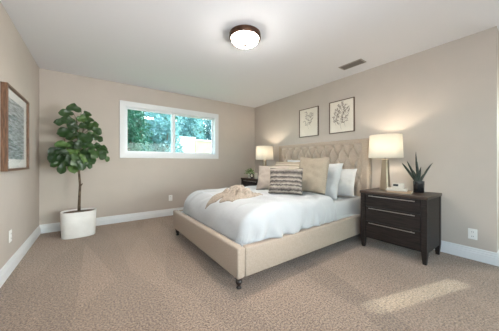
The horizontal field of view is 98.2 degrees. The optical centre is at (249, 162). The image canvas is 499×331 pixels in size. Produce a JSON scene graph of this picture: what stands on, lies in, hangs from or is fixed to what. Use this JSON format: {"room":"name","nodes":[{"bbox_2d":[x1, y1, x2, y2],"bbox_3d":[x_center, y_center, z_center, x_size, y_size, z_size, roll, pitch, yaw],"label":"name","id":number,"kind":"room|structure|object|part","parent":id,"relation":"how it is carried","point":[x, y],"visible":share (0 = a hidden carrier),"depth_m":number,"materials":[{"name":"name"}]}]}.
{"room":"bedroom","nodes":[
{"label":"bedroom","id":0,"kind":"room"},
{"bbox_2d":[0,1,38,268],"bbox_3d":[-0.376,-0.168,-0.712,0.140,2.440,9.500,0,0,-36],"label":"wall","id":1,"kind":"structure","parent":0,"point":[19,189],"depth_m":2.30,"materials":[{"name":"paint"}]},
{"bbox_2d":[9,229,11,242],"bbox_3d":[-2.291,0.708,2.072,0.008,0.114,0.072,0,0,-36],"label":"wall outlet","id":2,"kind":"object","parent":1,"relation":"attached to","point":[10,231],"visible":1,"depth_m":2.06,"materials":[{"name":"white plastic"}]},
{"bbox_2d":[0,81,28,171],"bbox_3d":[-2.347,-0.307,2.181,0.045,0.775,0.780,0,0,-36],"label":"framed artwork","id":3,"kind":"object","parent":1,"relation":"attached to","point":[14,108],"visible":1,"depth_m":2.08,"materials":[{"name":"brown wood"}]},
{"bbox_2d":[9,98,23,159],"bbox_3d":[-2.338,-0.312,2.169,0.001,0.565,0.550,0,0,-36],"label":"picture","id":4,"kind":"object","parent":3,"relation":"attached to","point":[16,110],"depth_m":2.16},
{"bbox_2d":[0,225,40,287],"bbox_3d":[-0.307,0.988,-0.673,0.017,0.130,9.483,0,0,-36],"label":"baseboard","id":5,"kind":"structure","parent":1,"relation":"attached to","point":[7,269],"depth_m":2.22,"materials":[{"name":"white wood"}]},
{"bbox_2d":[39,68,254,224],"bbox_3d":[-1.028,-0.168,4.760,5.480,2.440,0.140,0,0,-36],"label":"wall","id":6,"kind":"structure","parent":0,"point":[117,186],"depth_m":3.79,"materials":[{"name":"paint"}]},
{"bbox_2d":[40,207,183,233],"bbox_3d":[-1.476,0.988,4.340,3.983,0.130,0.017,0,0,-36],"label":"baseboard","id":7,"kind":"structure","parent":6,"relation":"attached to","point":[52,227],"depth_m":3.79,"materials":[{"name":"white wood"}]},
{"bbox_2d":[120,100,218,158],"bbox_3d":[-1.526,-0.580,4.390,1.926,1.009,0.158,0,0,-36],"label":"window","id":8,"kind":"structure","parent":6,"relation":"in","point":[124,105],"depth_m":4.29,"materials":[{"name":"white plastic"}]},
{"bbox_3d":[-1.868,-0.580,4.130,0.878,0.811,0.028,0,0,-36],"label":"sliding sash","id":9,"kind":"part","parent":8,"relation":"part of","materials":[{"name":"white plastic"}]},
{"bbox_3d":[-1.212,-0.580,4.645,0.928,0.811,0.028,0,0,-36],"label":"fixed sash","id":10,"kind":"part","parent":8,"relation":"part of","materials":[{"name":"white plastic"}]},
{"bbox_2d":[0,215,498,330],"bbox_3d":[1.790,1.113,0.850,5.480,0.120,9.780,0,0,-36],"label":"floor","id":11,"kind":"structure","parent":0,"point":[137,275],"depth_m":1.81,"materials":[{"name":"beige carpet"}]},
{"bbox_2d":[60,208,95,239],"bbox_3d":[-2.463,0.875,3.121,0.410,0.356,0.310,0,0,-36],"label":"pot","id":12,"kind":"object","parent":11,"relation":"on","point":[81,222],"depth_m":3.01,"materials":[{"name":"white ceramic"}]},
{"bbox_2d":[47,103,109,239],"bbox_3d":[-2.436,0.110,3.121,0.701,1.885,0.390,0,0,-36],"label":"fiddle leaf fig","id":13,"kind":"object","parent":11,"relation":"on","point":[80,222],"visible":1,"depth_m":3.03,"materials":[{"name":"green plant"}]},
{"bbox_2d":[241,177,257,186],"bbox_3d":[0.203,0.703,4.803,0.511,0.700,0.686,0,0,-36],"label":"nightstand","id":14,"kind":"object","parent":11,"relation":"on","point":[245,181],"visible":0.2,"depth_m":4.72,"materials":[{"name":"brown wood"}]},
{"bbox_2d":[244,168,254,177],"bbox_3d":[0.019,0.242,4.830,0.266,0.222,0.243,0,0,-36],"label":"potted plant","id":15,"kind":"object","parent":14,"relation":"on","point":[249,171],"visible":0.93,"depth_m":4.82,"materials":[{"name":"green plant"}]},
{"bbox_3d":[0.205,0.368,4.804,0.507,0.032,0.686,0,0,-36],"label":"panel","id":16,"kind":"part","parent":14,"relation":"part of","materials":[{"name":"brown wood"}]},
{"bbox_3d":[0.022,0.467,4.672,0.020,0.141,0.560,0,0,-36],"label":"drawer","id":17,"kind":"part","parent":14,"relation":"part of","materials":[{"name":"brown wood"}]},
{"bbox_2d":[256,145,272,165],"bbox_3d":[0.326,-0.007,4.694,0.384,0.720,0.384,0,0,-36],"label":"table lamp","id":18,"kind":"object","parent":14,"relation":"on","point":[264,153],"visible":0.94,"depth_m":4.54,"materials":[{"name":"beige fabric"}]},
{"bbox_3d":[0.326,-0.201,4.694,0.384,0.290,0.384,0,0,-36],"label":"lamp shade","id":19,"kind":"part","parent":18,"relation":"part of","materials":[{"name":"beige fabric"}]},
{"bbox_2d":[173,138,371,289],"bbox_3d":[0.301,0.350,3.215,2.384,1.405,1.950,0,0,-36],"label":"bed","id":20,"kind":"object","parent":11,"relation":"on","point":[240,261],"visible":0.38,"depth_m":2.40,"materials":[{"name":"fabric"}]},
{"bbox_3d":[-0.574,0.823,2.458,0.075,0.250,1.745,0,0,-36],"label":"footboard","id":21,"kind":"part","parent":20,"relation":"part of","materials":[{"name":"fabric"}]},
{"bbox_3d":[-0.089,1.000,1.806,0.072,0.106,0.072,0,0,-36],"label":"leg","id":22,"kind":"part","parent":20,"relation":"part of","materials":[{"name":"black wood"}]},
{"bbox_3d":[0.840,0.825,2.445,2.196,0.245,0.065,0,0,-36],"label":"rail","id":23,"kind":"part","parent":20,"relation":"part of","materials":[{"name":"fabric"}]},
{"bbox_3d":[1.197,0.250,3.904,0.120,1.205,1.880,0,0,-36],"label":"headboard","id":24,"kind":"part","parent":20,"relation":"part of","materials":[{"name":"beige fabric"}]},
{"bbox_2d":[300,196,360,229],"bbox_3d":[0.402,0.664,3.143,2.070,0.341,1.614,0,0,-36],"label":"mattress","id":25,"kind":"object","parent":20,"relation":"on","point":[346,206],"visible":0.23,"depth_m":2.87,"materials":[{"name":"grey fabric"}]},
{"bbox_2d":[181,185,336,245],"bbox_3d":[0.041,0.573,2.889,1.443,0.394,1.729,0,0,-36],"label":"duvet","id":26,"kind":"object","parent":25,"relation":"on","point":[267,215],"visible":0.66,"depth_m":2.21,"materials":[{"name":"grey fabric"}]},
{"bbox_2d":[205,185,262,208],"bbox_3d":[-0.164,0.421,2.578,0.497,0.258,0.565,0,0,39],"label":"throw blanket","id":27,"kind":"object","parent":26,"relation":"on","point":[235,192],"visible":1,"depth_m":2.51,"materials":[{"name":"beige fabric"}]},
{"bbox_2d":[256,165,288,189],"bbox_3d":[0.328,0.222,3.079,0.467,0.351,0.212,0,0,20],"label":"cushion","id":28,"kind":"object","parent":26,"relation":"on","point":[263,183],"visible":0.48,"depth_m":3.06,"materials":[{"name":"beige fabric"}]},
{"bbox_2d":[268,168,302,194],"bbox_3d":[0.460,0.238,2.750,0.433,0.324,0.193,0,0,20],"label":"cushion","id":29,"kind":"object","parent":26,"relation":"on","point":[286,181],"visible":1,"depth_m":2.69,"materials":[{"name":"grey fabric"}]},
{"bbox_2d":[275,161,299,168],"bbox_3d":[0.567,0.190,3.304,0.485,0.410,0.198,0,0,43],"label":"cushion","id":30,"kind":"object","parent":26,"relation":"on","point":[292,165],"visible":0.22,"depth_m":3.27,"materials":[{"name":"beige fabric"}]},
{"bbox_2d":[299,157,329,194],"bbox_3d":[0.826,0.162,2.854,0.449,0.474,0.230,0,0,42],"label":"cushion","id":31,"kind":"object","parent":26,"relation":"on","point":[315,170],"visible":0.9,"depth_m":2.75,"materials":[{"name":"beige fabric"}]},
{"bbox_2d":[312,163,342,199],"bbox_3d":[0.994,0.244,3.026,0.237,0.492,0.566,0,0,-40],"label":"pillow","id":32,"kind":"object","parent":25,"relation":"on","point":[334,170],"visible":0.31,"depth_m":2.84,"materials":[{"name":"grey fabric"}]},
{"bbox_2d":[337,169,356,196],"bbox_3d":[1.258,0.295,3.186,0.596,0.409,0.257,0,0,43],"label":"pillow","id":33,"kind":"object","parent":25,"relation":"on","point":[347,176],"visible":0.45,"depth_m":3.02,"materials":[{"name":"grey fabric"}]},
{"bbox_2d":[360,187,441,265],"bbox_3d":[1.794,0.703,2.596,0.511,0.700,0.686,0,0,-36],"label":"nightstand","id":34,"kind":"object","parent":11,"relation":"on","point":[412,221],"visible":1,"depth_m":2.40,"materials":[{"name":"brown wood"}]},
{"bbox_3d":[1.440,0.719,2.724,0.055,0.668,0.050,0,0,-36],"label":"leg","id":35,"kind":"part","parent":34,"relation":"part of","materials":[{"name":"brown wood"}]},
{"bbox_2d":[368,133,403,189],"bbox_3d":[1.739,-0.007,2.767,0.384,0.720,0.384,0,0,-36],"label":"table lamp","id":36,"kind":"object","parent":34,"relation":"on","point":[390,145],"visible":0.98,"depth_m":2.64,"materials":[{"name":"white fabric"}]},
{"bbox_3d":[1.739,-0.201,2.767,0.384,0.290,0.384,0,0,-36],"label":"lamp shade","id":37,"kind":"part","parent":36,"relation":"part of","materials":[{"name":"beige fabric"}]},
{"bbox_3d":[1.596,0.561,2.454,0.024,0.009,0.470,0,0,-36],"label":"handle","id":38,"kind":"part","parent":34,"relation":"part of","materials":[{"name":"silver metal"}]},
{"bbox_3d":[1.596,0.410,2.454,0.024,0.009,0.470,0,0,-36],"label":"handle","id":39,"kind":"part","parent":34,"relation":"part of","materials":[{"name":"silver metal"}]},
{"bbox_3d":[1.596,0.742,2.454,0.024,0.009,0.470,0,0,-36],"label":"handle","id":40,"kind":"part","parent":34,"relation":"part of","materials":[{"name":"silver metal"}]},
{"bbox_3d":[1.613,0.821,2.466,0.020,0.187,0.560,0,0,-36],"label":"drawer","id":41,"kind":"part","parent":34,"relation":"part of","materials":[{"name":"brown wood"}]},
{"bbox_3d":[1.613,0.632,2.466,0.020,0.170,0.560,0,0,-36],"label":"drawer","id":42,"kind":"part","parent":34,"relation":"part of","materials":[{"name":"brown wood"}]},
{"bbox_3d":[1.613,0.467,2.466,0.020,0.141,0.560,0,0,-36],"label":"drawer","id":43,"kind":"part","parent":34,"relation":"part of","materials":[{"name":"brown wood"}]},
{"bbox_3d":[1.798,0.926,2.600,0.430,0.017,0.610,0,0,-36],"label":"panel","id":44,"kind":"part","parent":34,"relation":"part of","materials":[{"name":"brown wood"}]},
{"bbox_2d":[387,190,412,193],"bbox_3d":[1.753,0.342,2.518,0.235,0.022,0.160,0,0,44],"label":"book","id":45,"kind":"object","parent":34,"relation":"on","point":[390,191],"visible":0.77,"depth_m":2.44,"materials":[{"name":"beige paper"}]},
{"bbox_2d":[386,187,407,191],"bbox_3d":[1.739,0.319,2.545,0.200,0.024,0.140,0,0,40],"label":"book","id":46,"kind":"object","parent":45,"relation":"on","point":[387,188],"visible":0.98,"depth_m":2.51,"materials":[{"name":"beige paper"}]},
{"bbox_2d":[392,183,403,188],"bbox_3d":[1.744,0.276,2.536,0.110,0.062,0.046,0,0,42],"label":"desk clock","id":47,"kind":"object","parent":46,"relation":"on","point":[394,185],"visible":0.97,"depth_m":2.52,"materials":[{"name":"beige plastic"}]},
{"bbox_3d":[1.795,0.368,2.598,0.507,0.032,0.686,0,0,-36],"label":"panel","id":48,"kind":"part","parent":34,"relation":"part of","materials":[{"name":"brown wood"}]},
{"bbox_2d":[402,154,431,192],"bbox_3d":[1.965,0.115,2.524,0.336,0.475,0.108,0,0,-12],"label":"snake plant","id":49,"kind":"object","parent":34,"relation":"on","point":[418,184],"visible":0.99,"depth_m":2.52,"materials":[{"name":"green plant"}]},
{"bbox_3d":[1.980,0.286,2.527,0.108,0.132,0.108,0,0,-36],"label":"pot","id":50,"kind":"part","parent":49,"relation":"part of","materials":[{"name":"black ceramic"}]},
{"bbox_3d":[1.803,0.719,2.221,0.055,0.668,0.050,0,0,-36],"label":"leg","id":51,"kind":"part","parent":34,"relation":"part of","materials":[{"name":"brown wood"}]},
{"bbox_3d":[1.985,0.661,2.340,0.390,0.553,0.022,0,0,-36],"label":"panel","id":52,"kind":"part","parent":34,"relation":"part of","materials":[{"name":"brown wood"}]},
{"bbox_3d":[2.156,0.719,2.475,0.055,0.668,0.050,0,0,-36],"label":"leg","id":53,"kind":"part","parent":34,"relation":"part of","materials":[{"name":"brown wood"}]},
{"bbox_2d":[0,0,498,107],"bbox_3d":[1.790,-1.448,0.850,5.480,0.120,9.780,0,0,-36],"label":"ceiling","id":54,"kind":"structure","parent":0,"point":[184,47],"depth_m":2.38,"materials":[{"name":"white paint"}]},
{"bbox_2d":[229,24,260,48],"bbox_3d":[-0.049,-1.312,2.335,0.342,0.150,0.342,0,0,-36],"label":"ceiling light","id":55,"kind":"object","parent":54,"relation":"attached to","point":[244,36],"visible":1,"depth_m":2.24,"materials":[{"name":"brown glass"}]},
{"bbox_2d":[338,59,365,69],"bbox_3d":[1.455,-1.383,3.067,0.156,0.008,0.330,0,0,-36],"label":"ceiling vent","id":56,"kind":"object","parent":54,"relation":"in","point":[359,61],"visible":1,"depth_m":3.06,"materials":[{"name":"grey metal"}]},
{"bbox_2d":[255,26,498,252],"bbox_3d":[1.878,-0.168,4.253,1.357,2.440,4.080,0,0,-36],"label":"wall","id":57,"kind":"structure","parent":0,"point":[443,100],"depth_m":2.57,"materials":[{"name":"paint"}]},
{"bbox_2d":[299,106,318,137],"bbox_3d":[1.125,-0.757,4.113,0.028,0.540,0.447,0,0,-36],"label":"framed print","id":58,"kind":"object","parent":57,"relation":"attached to","point":[309,117],"visible":1,"depth_m":4.09,"materials":[{"name":"brown paper"}]},
{"bbox_2d":[329,97,354,133],"bbox_3d":[1.518,-0.757,3.568,0.028,0.540,0.443,0,0,-36],"label":"framed print","id":59,"kind":"object","parent":57,"relation":"attached to","point":[341,112],"visible":1,"depth_m":3.55,"materials":[{"name":"brown paper"}]},
{"bbox_2d":[434,240,498,265],"bbox_3d":[1.330,0.988,3.838,0.017,0.130,4.080,0,0,-36],"label":"baseboard","id":60,"kind":"structure","parent":57,"relation":"attached to","point":[476,254],"depth_m":2.34,"materials":[{"name":"white wood"}]},
{"bbox_2d":[468,228,476,239],"bbox_3d":[2.416,0.777,2.339,0.008,0.114,0.072,0,0,-36],"label":"wall outlet","id":61,"kind":"object","parent":57,"relation":"attached to","point":[472,233],"visible":1,"depth_m":2.34,"materials":[{"name":"white plastic"}]},
{"label":"outside","id":62,"kind":"structure","parent":0,"visible":0},
{"bbox_3d":[-6.687,1.302,16.712,34.000,0.200,25.850,0,0,-36],"label":"ground","id":63,"kind":"structure","parent":62,"visible":0},
{"bbox_2d":[127,109,155,150],"bbox_3d":[-3.737,-0.595,6.502,1.744,3.670,1.634,0,0,-36],"label":"tree","id":64,"kind":"object","parent":63,"relation":"on","point":[132,145],"visible":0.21,"depth_m":6.40,"materials":[{"name":"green plant"}]},
{"bbox_2d":[127,110,159,149],"bbox_3d":[-5.458,-1.187,10.382,2.384,4.901,2.393,0,0,13],"label":"tree","id":65,"kind":"object","parent":63,"relation":"on","point":[144,112],"visible":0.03,"depth_m":10.10,"materials":[{"name":"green plant"}]},
{"bbox_2d":[140,111,177,141],"bbox_3d":[-5.831,-1.662,13.844,3.197,6.058,3.194,0,0,13],"label":"tree","id":66,"kind":"object","parent":63,"relation":"on","point":[142,111],"visible":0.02,"depth_m":13.29,"materials":[{"name":"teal plant"}]},
{"bbox_2d":[139,112,184,151],"bbox_3d":[-3.252,-0.670,8.221,1.716,3.756,1.818,0,0,-11],"label":"tree","id":67,"kind":"object","parent":63,"relation":"on","point":[158,127],"visible":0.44,"depth_m":7.82,"materials":[{"name":"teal plant"}]},
{"bbox_2d":[176,136,195,152],"bbox_3d":[-2.824,0.043,9.542,0.840,2.320,0.280,0,0,-36],"label":"wall","id":68,"kind":"structure","parent":63,"relation":"on","point":[188,143],"depth_m":9.49,"materials":[{"name":"grey paint"}]},
{"bbox_2d":[169,116,204,148],"bbox_3d":[-3.267,-1.067,11.553,2.155,4.663,2.369,0,0,16],"label":"tree","id":69,"kind":"object","parent":63,"relation":"on","point":[186,129],"visible":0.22,"depth_m":11.09,"materials":[{"name":"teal plant"}]},
{"bbox_2d":[176,119,210,136],"bbox_3d":[-4.632,-1.733,16.918,3.419,6.056,3.326,0,0,15],"label":"tree","id":70,"kind":"object","parent":63,"relation":"on","point":[205,119],"visible":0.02,"depth_m":16.45,"materials":[{"name":"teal plant"}]},
{"bbox_2d":[195,139,210,152],"bbox_3d":[-0.644,0.083,11.237,4.660,2.240,0.280,0,0,-36],"label":"wall","id":71,"kind":"structure","parent":63,"relation":"on","point":[201,146],"depth_m":10.01,"materials":[{"name":"beige paint"}]},
{"bbox_2d":[203,120,210,139],"bbox_3d":[-2.032,-1.388,14.066,2.348,5.189,2.559,0,0,6],"label":"tree","id":72,"kind":"object","parent":63,"relation":"on","point":[208,132],"visible":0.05,"depth_m":13.58,"materials":[{"name":"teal plant"}]}
]}

